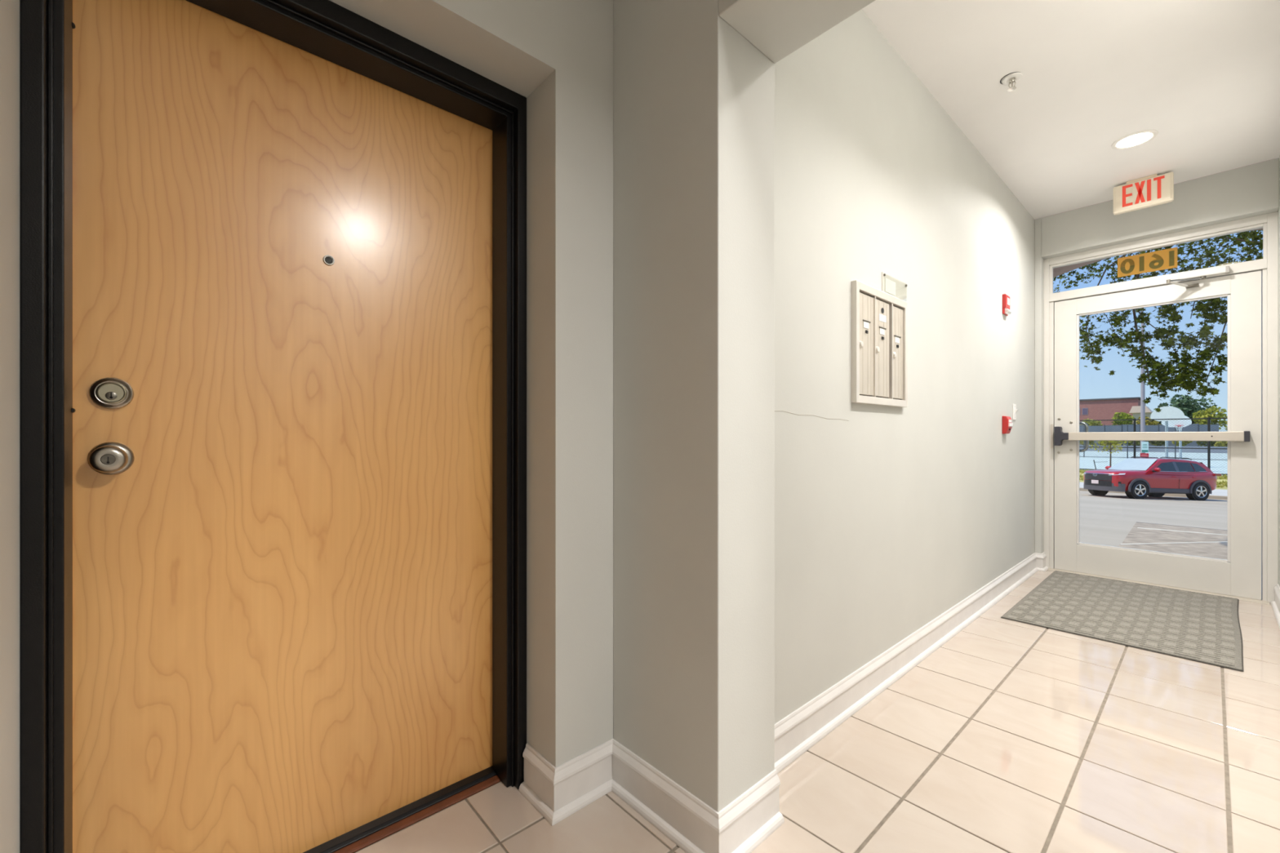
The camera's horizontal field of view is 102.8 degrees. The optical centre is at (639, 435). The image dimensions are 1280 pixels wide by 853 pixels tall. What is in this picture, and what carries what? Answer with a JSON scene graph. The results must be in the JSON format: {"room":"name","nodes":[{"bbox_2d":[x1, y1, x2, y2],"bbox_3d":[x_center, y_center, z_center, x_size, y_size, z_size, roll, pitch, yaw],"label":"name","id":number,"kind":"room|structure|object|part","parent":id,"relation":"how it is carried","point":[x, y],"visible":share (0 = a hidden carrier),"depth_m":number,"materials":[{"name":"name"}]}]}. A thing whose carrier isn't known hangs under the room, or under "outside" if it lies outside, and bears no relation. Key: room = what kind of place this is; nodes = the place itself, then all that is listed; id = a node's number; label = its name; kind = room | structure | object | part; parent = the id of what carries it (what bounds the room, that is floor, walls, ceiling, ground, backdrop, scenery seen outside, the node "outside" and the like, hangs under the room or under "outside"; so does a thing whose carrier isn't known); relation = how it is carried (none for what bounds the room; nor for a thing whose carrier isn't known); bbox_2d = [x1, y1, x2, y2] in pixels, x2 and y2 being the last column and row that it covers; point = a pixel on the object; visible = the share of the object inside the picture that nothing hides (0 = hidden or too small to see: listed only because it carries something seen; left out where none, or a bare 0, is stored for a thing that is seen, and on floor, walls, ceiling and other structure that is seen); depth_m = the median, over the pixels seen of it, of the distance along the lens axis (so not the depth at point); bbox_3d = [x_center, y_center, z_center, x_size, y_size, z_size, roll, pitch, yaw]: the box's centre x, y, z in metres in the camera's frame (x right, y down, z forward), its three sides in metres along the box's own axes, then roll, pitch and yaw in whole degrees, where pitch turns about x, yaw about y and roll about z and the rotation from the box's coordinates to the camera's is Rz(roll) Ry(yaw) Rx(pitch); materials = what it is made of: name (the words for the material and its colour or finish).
{"room":"apartment building hallway","nodes":[
{"label":"apartment building hallway","id":0,"kind":"room"},
{"bbox_2d":[0,0,613,852],"bbox_3d":[-1.378,-0.325,0.654,3.617,2.750,0.388,0,0,-42],"label":"wall","id":1,"kind":"structure","parent":0,"point":[557,55],"depth_m":1.46,"materials":[{"name":"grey paint"}]},
{"bbox_2d":[19,0,526,852],"bbox_3d":[-0.768,0.018,1.279,0.980,2.067,0.190,0,0,-42],"label":"door","id":2,"kind":"structure","parent":1,"relation":"in","point":[273,253],"depth_m":1.20,"materials":[{"name":"brown wood"}]},
{"bbox_3d":[-1.060,0.046,1.022,0.054,0.054,0.056,0,0,-42],"label":"knob","id":3,"kind":"part","parent":2,"relation":"part of","materials":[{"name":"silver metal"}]},
{"bbox_2d":[613,0,875,812],"bbox_3d":[0.946,-0.325,0.586,0.243,2.750,2.812,0,0,-42],"label":"wall","id":4,"kind":"structure","parent":0,"point":[694,80],"depth_m":1.35,"materials":[{"name":"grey paint"}]},
{"bbox_2d":[519,738,784,852],"bbox_3d":[0.000,0.984,1.396,0.752,0.130,0.249,0,0,17],"label":"baseboard","id":5,"kind":"structure","parent":4,"relation":"attached to","point":[557,793],"depth_m":1.40,"materials":[{"name":"paint"}]},
{"bbox_2d":[354,570,1279,852],"bbox_3d":[1.085,1.080,0.917,7.640,0.060,3.320,0,0,-42],"label":"floor","id":6,"kind":"structure","parent":0,"point":[1011,736],"depth_m":1.60,"materials":[{"name":"tile"}]},
{"bbox_2d":[1000,570,1244,671],"bbox_3d":[2.954,1.043,3.108,1.521,0.010,0.928,0,0,-42],"label":"door mat","id":7,"kind":"object","parent":6,"relation":"on","point":[1204,628],"visible":1,"depth_m":2.96,"materials":[{"name":"grey carpet"}]},
{"bbox_2d":[774,8,1039,724],"bbox_3d":[1.772,-0.375,2.945,4.133,2.850,0.172,0,0,-42],"label":"wall","id":8,"kind":"structure","parent":0,"point":[887,519],"depth_m":2.15,"materials":[{"name":"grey paint"}]},
{"bbox_2d":[850,280,907,407],"bbox_3d":[1.006,-0.363,2.131,0.494,0.470,0.022,0,0,-42],"label":"mailbox","id":9,"kind":"object","parent":8,"relation":"attached to","point":[878,318],"visible":1,"depth_m":2.10,"materials":[{"name":"metal"}]},
{"bbox_3d":[0.896,-0.363,2.038,0.139,0.398,0.009,0,0,-42],"label":"door","id":10,"kind":"part","parent":9,"relation":"part of","materials":[{"name":"metal"}]},
{"bbox_3d":[1.001,-0.363,2.139,0.476,0.450,0.002,0,0,-42],"label":"panel","id":11,"kind":"part","parent":9,"relation":"part of","materials":[{"name":"beige metal"}]},
{"bbox_3d":[1.007,-0.363,2.137,0.144,0.398,0.009,0,0,-42],"label":"door","id":12,"kind":"part","parent":9,"relation":"part of","materials":[{"name":"metal"}]},
{"bbox_3d":[1.125,-0.363,2.242,0.121,0.398,0.009,0,0,-42],"label":"door","id":13,"kind":"part","parent":9,"relation":"part of","materials":[{"name":"metal"}]},
{"bbox_2d":[881,271,907,301],"bbox_3d":[1.118,-0.646,2.239,0.252,0.092,0.011,0,0,-42],"label":"sign holder","id":14,"kind":"object","parent":8,"relation":"attached to","point":[891,286],"visible":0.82,"depth_m":2.23,"materials":[{"name":"plastic"}]},
{"bbox_2d":[774,551,1048,773],"bbox_3d":[1.750,0.984,2.762,3.858,0.130,0.072,0,0,-42],"label":"baseboard","id":15,"kind":"structure","parent":8,"relation":"attached to","point":[801,730],"depth_m":2.12,"materials":[{"name":"paint"}]},
{"bbox_2d":[1002,293,1011,315],"bbox_3d":[2.458,-0.877,3.421,0.105,0.130,0.033,0,0,-42],"label":"fire alarm","id":16,"kind":"object","parent":8,"relation":"attached to","point":[1006,299],"visible":1,"depth_m":3.40,"materials":[{"name":"red plastic"}]},
{"bbox_2d":[1002,416,1013,434],"bbox_3d":[2.455,-0.073,3.413,0.100,0.119,0.042,0,0,-42],"label":"station","id":17,"kind":"object","parent":8,"relation":"attached to","point":[1007,424],"visible":1,"depth_m":3.39,"materials":[{"name":"red plastic"}]},
{"bbox_2d":[1012,404,1017,420],"bbox_3d":[2.639,-0.168,3.590,0.070,0.112,0.024,0,0,-42],"label":"light switch","id":18,"kind":"object","parent":8,"relation":"attached to","point":[1015,410],"visible":1,"depth_m":3.58,"materials":[{"name":"white plastic"}]},
{"bbox_2d":[862,0,1279,219],"bbox_3d":[2.096,-1.750,2.312,3.773,0.100,1.204,0,0,-42],"label":"ceiling","id":19,"kind":"structure","parent":0,"point":[1204,75],"depth_m":2.46,"materials":[{"name":"paint"}]},
{"bbox_2d":[1000,71,1022,91],"bbox_3d":[1.763,-1.673,2.429,0.086,0.054,0.087,0,0,-42],"label":"sprinkler","id":20,"kind":"object","parent":19,"relation":"attached to","point":[1015,77],"visible":1,"depth_m":2.42,"materials":[{"name":"white metal"}]},
{"bbox_2d":[1111,129,1158,149],"bbox_3d":[2.836,-1.697,2.934,0.194,0.006,0.194,0,0,-42],"label":"recessed light","id":21,"kind":"object","parent":19,"relation":"in","point":[1138,138],"visible":1,"depth_m":2.93,"materials":[{"name":"white plastic"}]},
{"bbox_2d":[1113,172,1173,214],"bbox_3d":[3.331,-1.601,3.386,0.090,0.197,0.285,0,0,-42],"label":"exit sign","id":22,"kind":"object","parent":19,"relation":"hanging from","point":[1152,190],"visible":1,"depth_m":3.35,"materials":[{"name":"beige plastic"}]},
{"bbox_2d":[1034,157,1279,553],"bbox_3d":[3.618,-0.325,3.673,0.310,2.750,1.204,0,0,-42],"label":"wall","id":23,"kind":"structure","parent":0,"point":[1252,190],"depth_m":3.62,"materials":[{"name":"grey paint"}]},
{"bbox_2d":[1050,270,1261,599],"bbox_3d":[3.600,-0.004,3.645,0.176,2.088,1.054,0,0,-42],"label":"door","id":24,"kind":"structure","parent":23,"relation":"in","point":[1238,575],"depth_m":3.48,"materials":[{"name":"white paint"}]},
{"bbox_3d":[3.234,0.003,4.013,0.005,0.190,0.018,0,0,-42],"label":"strike plate","id":25,"kind":"part","parent":24,"relation":"part of","materials":[{"name":"metal"}]},
{"bbox_3d":[3.400,0.008,3.944,0.076,0.238,0.087,0,0,-42],"label":"pull handle","id":26,"kind":"part","parent":24,"relation":"part of","materials":[{"name":"silver metal"}]},
{"bbox_3d":[3.609,-0.988,3.634,0.044,0.120,0.770,0,0,-42],"label":"rail","id":27,"kind":"part","parent":24,"relation":"part of","materials":[{"name":"white metal"}]},
{"bbox_3d":[3.609,0.934,3.634,0.044,0.212,0.770,0,0,-42],"label":"rail","id":28,"kind":"part","parent":24,"relation":"part of","materials":[{"name":"white metal"}]},
{"bbox_2d":[1047,568,1269,604],"bbox_3d":[3.613,1.045,3.644,0.175,0.009,1.096,0,0,-42],"label":"trim","id":29,"kind":"structure","parent":23,"relation":"attached to","point":[1246,599],"depth_m":3.51,"materials":[{"name":"metal"}]},
{"bbox_2d":[1044,211,1278,603],"bbox_3d":[3.626,-0.172,3.652,0.125,2.445,1.161,0,0,-42],"label":"door frame","id":30,"kind":"structure","parent":23,"relation":"in","point":[1166,259],"depth_m":3.36,"materials":[{"name":"white paint"}]},
{"bbox_2d":[1166,266,1229,288],"bbox_3d":[3.702,-1.050,3.415,0.315,0.096,0.128,0,0,26],"label":"door closer","id":31,"kind":"object","parent":30,"relation":"attached to","point":[1202,274],"depth_m":3.40,"materials":[{"name":"white paint"}]},
{"bbox_3d":[3.620,-1.023,3.442,0.152,0.037,0.015,0,0,-9],"label":"fore arm","id":32,"kind":"part","parent":31,"relation":"part of","materials":[{"name":"white paint"}]},
{"bbox_3d":[3.637,-1.042,3.408,0.188,0.016,0.012,0,0,14],"label":"arm","id":33,"kind":"part","parent":31,"relation":"part of","materials":[{"name":"silver metal"}]},
{"bbox_2d":[1053,229,1262,412],"bbox_3d":[11.211,-2.686,7.639,8.430,9.284,4.627,0,0,39],"label":"street tree","id":34,"kind":"object","parent":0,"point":[1184,374],"visible":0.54,"depth_m":8.84,"materials":[{"name":"green plant"}]},
{"bbox_2d":[1042,158,1275,277],"bbox_3d":[4.070,-1.600,3.639,0.320,6.700,8.000,0,0,-42],"label":"wall","id":35,"kind":"structure","parent":0,"point":[1060,270],"depth_m":4.25,"materials":[{"name":"grey paint"}]},
{"bbox_2d":[1277,156,1279,586],"bbox_3d":[2.681,-0.375,1.928,4.133,2.850,0.150,0,0,-42],"label":"wall","id":36,"kind":"structure","parent":0,"point":[1279,157],"depth_m":3.11,"materials":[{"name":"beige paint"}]},
{"bbox_2d":[1271,583,1279,629],"bbox_3d":[2.515,0.984,1.900,3.848,0.130,0.030,0,0,-42],"label":"baseboard","id":37,"kind":"structure","parent":36,"relation":"attached to","point":[1275,605],"depth_m":3.03,"materials":[{"name":"paint"}]},
{"label":"outside","id":38,"kind":"structure","parent":0,"visible":0},
{"bbox_2d":[1079,482,1227,496],"bbox_3d":[26.688,2.932,23.862,4.100,0.637,120.000,0,0,-42],"label":"sidewalk","id":39,"kind":"structure","parent":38,"point":[1216,491],"depth_m":23.89,"materials":[{"name":"concrete"}]},
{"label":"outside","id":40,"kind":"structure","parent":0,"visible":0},
{"bbox_2d":[1079,490,1227,546],"bbox_3d":[15.114,2.375,13.514,26.550,1.362,120.000,0,0,-42],"label":"street","id":41,"kind":"structure","parent":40,"point":[1108,519],"depth_m":14.62,"materials":[{"name":"grey asphalt"}]},
{"bbox_2d":[1083,456,1221,500],"bbox_3d":[21.660,1.810,21.898,4.680,1.864,2.257,0,0,-4],"label":"parked car","id":42,"kind":"object","parent":41,"relation":"on","point":[1140,477],"visible":1,"depth_m":21.06,"materials":[{"name":"red paint"}]},
{"bbox_3d":[19.334,1.949,21.729,0.010,0.150,0.310,2,-2,-4],"label":"number plate","id":43,"kind":"part","parent":42,"relation":"part of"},
{"bbox_2d":[1084,479,1111,486],"bbox_3d":[19.398,1.991,21.733,0.113,0.220,1.200,2,-2,-4],"label":"grille","id":44,"kind":"object","parent":42,"relation":"attached to","point":[1087,482],"depth_m":21.61,"materials":[{"name":"black plastic"}]},
{"bbox_2d":[1084,473,1111,480],"bbox_3d":[19.419,1.749,21.740,0.120,0.279,1.206,0,0,-4],"label":"grille","id":45,"kind":"object","parent":42,"relation":"attached to","point":[1088,477],"depth_m":21.61,"materials":[{"name":"black plastic"}]},
{"bbox_3d":[22.311,0.971,22.554,1.411,0.090,0.036,2,-2,-4],"label":"roof rail","id":46,"kind":"part","parent":42,"relation":"part of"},
{"bbox_2d":[1151,467,1160,471],"bbox_3d":[21.090,1.387,20.870,0.249,0.191,0.260,0,0,-42],"label":"mirror","id":47,"kind":"object","parent":42,"relation":"attached to","point":[1153,469],"depth_m":20.83,"materials":[{"name":"red paint"}]},
{"bbox_3d":[22.390,0.942,21.357,1.411,0.090,0.036,2,-2,-4],"label":"roof rail","id":48,"kind":"part","parent":42,"relation":"part of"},
{"bbox_3d":[22.164,1.273,21.149,0.160,0.410,0.151,2,-2,-4],"label":"pillar panel","id":49,"kind":"part","parent":42,"relation":"part of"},
{"bbox_2d":[1116,522,1227,559],"bbox_3d":[11.389,1.943,6.981,8.286,0.346,7.225,0,0,-42],"label":"road patch","id":50,"kind":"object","parent":41,"relation":"on","point":[1136,535],"visible":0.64,"depth_m":9.62,"materials":[{"name":"grey asphalt"}]},
{"bbox_2d":[1120,541,1227,544],"bbox_3d":[11.778,2.028,9.804,7.070,0.270,0.065,0,0,-14],"label":"road marking","id":51,"kind":"object","parent":41,"relation":"on","point":[1217,541],"visible":0.33,"depth_m":9.25,"materials":[{"name":"paint"}]},
{"bbox_2d":[1137,527,1227,535],"bbox_3d":[12.452,2.062,10.359,3.481,0.056,0.156,0,0,35],"label":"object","id":52,"kind":"structure","parent":41,"relation":"on","point":[1137,527],"depth_m":10.91,"materials":[{"name":"paint"}]},
{"bbox_2d":[1141,522,1226,530],"bbox_3d":[13.312,2.107,11.056,0.060,0.021,3.711,0,0,-42],"label":"road marking","id":53,"kind":"object","parent":41,"relation":"on","point":[1141,522],"visible":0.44,"depth_m":11.78,"materials":[{"name":"white paint"}]},
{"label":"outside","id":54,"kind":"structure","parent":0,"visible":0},
{"bbox_2d":[1079,487,1227,499],"bbox_3d":[25.085,2.930,22.429,0.200,0.640,120.000,0,0,-42],"label":"curb","id":55,"kind":"object","parent":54,"point":[1217,497],"visible":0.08,"depth_m":23.08,"materials":[{"name":"concrete"}]},
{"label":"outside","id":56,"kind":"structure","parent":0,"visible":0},
{"bbox_2d":[1079,450,1227,475],"bbox_3d":[65.975,2.932,58.988,75.000,0.636,240.000,0,0,-42],"label":"court","id":57,"kind":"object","parent":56,"point":[1104,460],"visible":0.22,"depth_m":59.49,"materials":[{"name":"grey concrete"}]},
{"bbox_2d":[1079,440,1096,445],"bbox_3d":[78.835,1.360,90.439,2.264,2.541,3.214,0,0,-42],"label":"clump","id":58,"kind":"object","parent":57,"relation":"on","point":[1092,442],"visible":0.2,"depth_m":89.90,"materials":[{"name":"green plant"}]},
{"bbox_2d":[1097,440,1119,445],"bbox_3d":[82.072,1.462,89.247,2.065,2.335,3.200,0,0,-42],"label":"clump","id":59,"kind":"object","parent":57,"relation":"on","point":[1100,444],"visible":0.29,"depth_m":89.23,"materials":[{"name":"green plant"}]},
{"bbox_2d":[1111,412,1136,425],"bbox_3d":[86.804,-0.879,91.839,3.855,6.995,3.558,0,0,-42],"label":"shrub","id":60,"kind":"object","parent":57,"relation":"on","point":[1125,416],"visible":0.4,"depth_m":91.32,"materials":[{"name":"green plant"}]},
{"bbox_2d":[1122,440,1140,445],"bbox_3d":[83.032,1.341,85.832,2.735,2.574,3.007,0,0,-42],"label":"clump","id":61,"kind":"object","parent":57,"relation":"on","point":[1137,443],"visible":0.27,"depth_m":85.37,"materials":[{"name":"green plant"}]},
{"bbox_2d":[1079,423,1218,446],"bbox_3d":[85.127,0.288,88.743,0.140,4.643,20.335,0,0,-42],"label":"fence","id":62,"kind":"object","parent":57,"relation":"on","point":[1131,428],"visible":0.12,"depth_m":86.56,"materials":[{"name":"grey metal"}]},
{"bbox_3d":[80.670,0.320,93.773,0.080,4.579,2.158,0,0,-42],"label":"panel","id":63,"kind":"part","parent":62,"relation":"part of","materials":[{"name":"grey metal"}]},
{"bbox_3d":[82.175,0.407,92.089,0.080,4.406,2.158,0,0,-42],"label":"panel","id":64,"kind":"part","parent":62,"relation":"part of","materials":[{"name":"grey metal"}]},
{"bbox_3d":[83.680,0.363,90.406,0.080,4.495,2.158,0,0,-42],"label":"panel","id":65,"kind":"part","parent":62,"relation":"part of","materials":[{"name":"grey metal"}]},
{"bbox_3d":[85.186,0.321,88.722,0.080,4.578,2.158,0,0,-42],"label":"panel","id":66,"kind":"part","parent":62,"relation":"part of","materials":[{"name":"grey metal"}]},
{"bbox_3d":[86.691,0.407,87.039,0.080,4.405,2.158,0,0,-42],"label":"panel","id":67,"kind":"part","parent":62,"relation":"part of","materials":[{"name":"grey metal"}]},
{"bbox_3d":[88.196,0.362,85.355,0.080,4.496,2.158,0,0,-42],"label":"panel","id":68,"kind":"part","parent":62,"relation":"part of","materials":[{"name":"grey metal"}]},
{"bbox_3d":[89.701,0.321,83.672,0.080,4.578,2.158,0,0,-42],"label":"panel","id":69,"kind":"part","parent":62,"relation":"part of","materials":[{"name":"grey metal"}]},
{"bbox_3d":[91.206,0.408,81.988,0.080,4.404,2.158,0,0,-42],"label":"panel","id":70,"kind":"part","parent":62,"relation":"part of","materials":[{"name":"black metal"}]},
{"bbox_2d":[1079,417,1227,475],"bbox_3d":[36.226,0.670,36.749,0.141,3.880,12.500,0,0,-42],"label":"fence","id":71,"kind":"object","parent":57,"relation":"on","point":[1209,420],"visible":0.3,"depth_m":35.68,"materials":[{"name":"black metal"}]},
{"bbox_3d":[35.905,0.705,37.108,0.122,3.810,0.122,0,0,-42],"label":"post","id":72,"kind":"part","parent":71,"relation":"part of","materials":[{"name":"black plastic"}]},
{"bbox_3d":[36.226,0.848,36.749,0.068,0.068,12.500,0,0,-42],"label":"rail","id":73,"kind":"part","parent":71,"relation":"part of","materials":[{"name":"black plastic"}]},
{"bbox_3d":[36.226,-1.170,36.749,0.068,0.068,12.500,0,0,-42],"label":"rail","id":74,"kind":"part","parent":71,"relation":"part of","materials":[{"name":"black plastic"}]},
{"bbox_3d":[38.306,0.705,34.422,0.122,3.810,0.122,0,0,-42],"label":"post","id":75,"kind":"part","parent":71,"relation":"part of","materials":[{"name":"black plastic"}]},
{"bbox_2d":[1079,444,1227,453],"bbox_3d":[82.144,2.123,83.962,0.400,0.974,22.061,0,0,-42],"label":"wall","id":76,"kind":"structure","parent":57,"relation":"on","point":[1093,448],"depth_m":81.74,"materials":[{"name":"grey concrete"}]},
{"bbox_2d":[1079,423,1227,460],"bbox_3d":[57.694,0.655,58.498,0.114,3.911,19.692,0,0,-42],"label":"fence","id":77,"kind":"object","parent":57,"relation":"on","point":[1127,425],"visible":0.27,"depth_m":58.10,"materials":[{"name":"grey metal"}]},
{"bbox_3d":[54.202,0.690,62.403,0.099,3.841,0.099,0,0,-42],"label":"post","id":78,"kind":"part","parent":77,"relation":"part of","materials":[{"name":"grey plastic"}]},
{"bbox_3d":[56.768,0.690,59.533,0.099,3.841,0.099,0,0,-42],"label":"post","id":79,"kind":"part","parent":77,"relation":"part of","materials":[{"name":"grey plastic"}]},
{"bbox_3d":[57.630,2.530,58.569,0.055,0.055,19.500,0,0,-42],"label":"rail","id":80,"kind":"part","parent":77,"relation":"part of","materials":[{"name":"grey plastic"}]},
{"bbox_3d":[57.630,-1.201,58.569,0.055,0.055,19.500,0,0,-42],"label":"rail","id":81,"kind":"part","parent":77,"relation":"part of","materials":[{"name":"grey plastic"}]},
{"bbox_3d":[59.335,0.690,56.662,0.099,3.841,0.099,0,0,-42],"label":"post","id":82,"kind":"part","parent":77,"relation":"part of","materials":[{"name":"grey plastic"}]},
{"bbox_2d":[1147,440,1164,445],"bbox_3d":[85.879,1.375,84.814,2.191,2.506,2.651,0,0,-42],"label":"clump","id":83,"kind":"object","parent":57,"relation":"on","point":[1160,443],"visible":0.46,"depth_m":84.70,"materials":[{"name":"green plant"}]},
{"bbox_2d":[1150,406,1184,458],"bbox_3d":[39.871,0.193,38.638,1.012,4.834,1.795,0,0,-42],"label":"basketball hoop","id":84,"kind":"object","parent":57,"relation":"on","point":[1167,412],"visible":0.76,"depth_m":38.38},
{"bbox_3d":[39.861,0.563,38.686,0.184,4.094,0.967,0,0,44],"label":"post","id":85,"kind":"part","parent":84,"relation":"part of","materials":[{"name":"grey metal"}]},
{"bbox_2d":[1161,415,1191,459],"bbox_3d":[45.697,0.389,43.473,1.535,4.442,1.253,0,0,7],"label":"basketball hoop","id":86,"kind":"object","parent":57,"relation":"on","point":[1180,425],"visible":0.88,"depth_m":43.45},
{"bbox_3d":[46.083,0.710,43.717,0.998,3.801,0.216,0,0,-28],"label":"post","id":87,"kind":"part","parent":86,"relation":"part of","materials":[{"name":"grey metal"}]},
{"bbox_2d":[1171,440,1192,446],"bbox_3d":[86.616,1.312,81.684,1.905,2.630,2.370,0,0,-42],"label":"clump","id":88,"kind":"object","parent":57,"relation":"on","point":[1173,442],"visible":0.31,"depth_m":81.46,"materials":[{"name":"green plant"}]},
{"bbox_2d":[1195,440,1217,446],"bbox_3d":[89.423,1.348,80.661,1.921,2.557,2.436,0,0,-42],"label":"clump","id":89,"kind":"object","parent":57,"relation":"on","point":[1198,442],"visible":0.38,"depth_m":80.56,"materials":[{"name":"green plant"}]},
{"bbox_2d":[1191,405,1227,429],"bbox_3d":[93.705,-1.184,84.133,3.748,7.605,4.727,0,0,-42],"label":"shrub","id":90,"kind":"object","parent":57,"relation":"on","point":[1206,414],"visible":0.56,"depth_m":84.05,"materials":[{"name":"green plant"}]},
{"bbox_2d":[1213,440,1227,446],"bbox_3d":[89.975,1.449,78.697,2.045,2.354,2.272,0,0,-42],"label":"clump","id":91,"kind":"object","parent":57,"relation":"on","point":[1222,442],"visible":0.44,"depth_m":78.61,"materials":[{"name":"green plant"}]},
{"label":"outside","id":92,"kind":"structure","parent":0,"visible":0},
{"bbox_3d":[203.515,2.931,181.963,294.000,0.638,600.000,0,0,-42],"label":"ground","id":93,"kind":"structure","parent":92,"visible":0},
{"bbox_2d":[1079,417,1102,426],"bbox_3d":[87.161,-0.394,98.662,3.797,6.027,5.336,0,0,-42],"label":"shrub","id":94,"kind":"object","parent":93,"relation":"on","point":[1092,423],"visible":0.19,"depth_m":97.79,"materials":[{"name":"green plant"}]},
{"bbox_2d":[1079,396,1140,425],"bbox_3d":[115.760,-3.182,133.082,20.600,11.584,21.947,0,0,-42],"label":"brick building","id":95,"kind":"structure","parent":93,"relation":"on","point":[1099,408],"depth_m":122.61,"materials":[{"name":"red brick"}]},
{"bbox_3d":[109.137,-6.005,125.396,0.020,1.386,0.840,0,0,-42],"label":"pane","id":96,"kind":"part","parent":95,"relation":"part of","materials":[{"name":"blue glass"}]},
{"bbox_2d":[1128,405,1152,424],"bbox_3d":[107.570,-1.834,109.610,7.500,8.888,3.345,0,0,-42],"label":"house","id":97,"kind":"structure","parent":93,"relation":"on","point":[1135,411],"depth_m":107.57,"materials":[{"name":"beige"}]},
{"bbox_2d":[1135,416,1160,425],"bbox_3d":[92.345,-0.614,92.813,2.558,6.463,3.665,0,0,-42],"label":"shrub","id":98,"kind":"object","parent":93,"relation":"on","point":[1155,422],"visible":0.16,"depth_m":92.49,"materials":[{"name":"green plant"}]},
{"bbox_2d":[1151,402,1171,424],"bbox_3d":[122.904,-2.700,121.119,3.644,10.631,5.238,0,0,-42],"label":"tree","id":99,"kind":"object","parent":93,"relation":"on","point":[1163,404],"visible":0.1,"depth_m":120.36,"materials":[{"name":"green plant"}]},
{"bbox_2d":[1167,393,1217,423],"bbox_3d":[107.560,-2.860,99.649,6.175,10.954,6.708,0,0,-42],"label":"tree","id":100,"kind":"object","parent":93,"relation":"on","point":[1188,406],"visible":0.56,"depth_m":98.84,"materials":[{"name":"green plant"}]},
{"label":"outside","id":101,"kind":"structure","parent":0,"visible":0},
{"bbox_2d":[1079,468,1227,489],"bbox_3d":[33.118,2.930,29.611,13.150,0.640,160.000,0,0,-42],"label":"lawn","id":102,"kind":"structure","parent":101,"point":[1224,487],"depth_m":29.45,"materials":[{"name":"green plant"}]},
{"bbox_2d":[1088,431,1129,466],"bbox_3d":[30.572,1.155,33.358,1.766,2.911,2.090,0,0,32],"label":"young tree","id":103,"kind":"object","parent":102,"relation":"on","point":[1109,447],"visible":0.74,"depth_m":33.29,"materials":[{"name":"green plant"}]},
{"bbox_2d":[1140,307,1145,453],"bbox_3d":[26.302,-2.125,26.844,2.600,9.470,0.400,0,0,-42],"label":"light pole","id":104,"kind":"object","parent":102,"relation":"on","point":[1142,370],"visible":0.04,"depth_m":27.53,"materials":[{"name":"grey metal"}]},
{"bbox_2d":[1140,453,1148,457],"bbox_3d":[27.072,1.049,27.436,0.013,0.227,0.328,0,0,-42],"label":"street sign","id":105,"kind":"object","parent":104,"relation":"attached to","point":[1142,455],"visible":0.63,"depth_m":27.43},
{"bbox_2d":[1141,441,1148,452],"bbox_3d":[27.084,0.605,27.422,0.013,0.574,0.270,0,0,-42],"label":"street sign","id":106,"kind":"object","parent":104,"relation":"attached to","point":[1144,445],"visible":1,"depth_m":27.42,"materials":[{"name":"white metal"}]}
]}

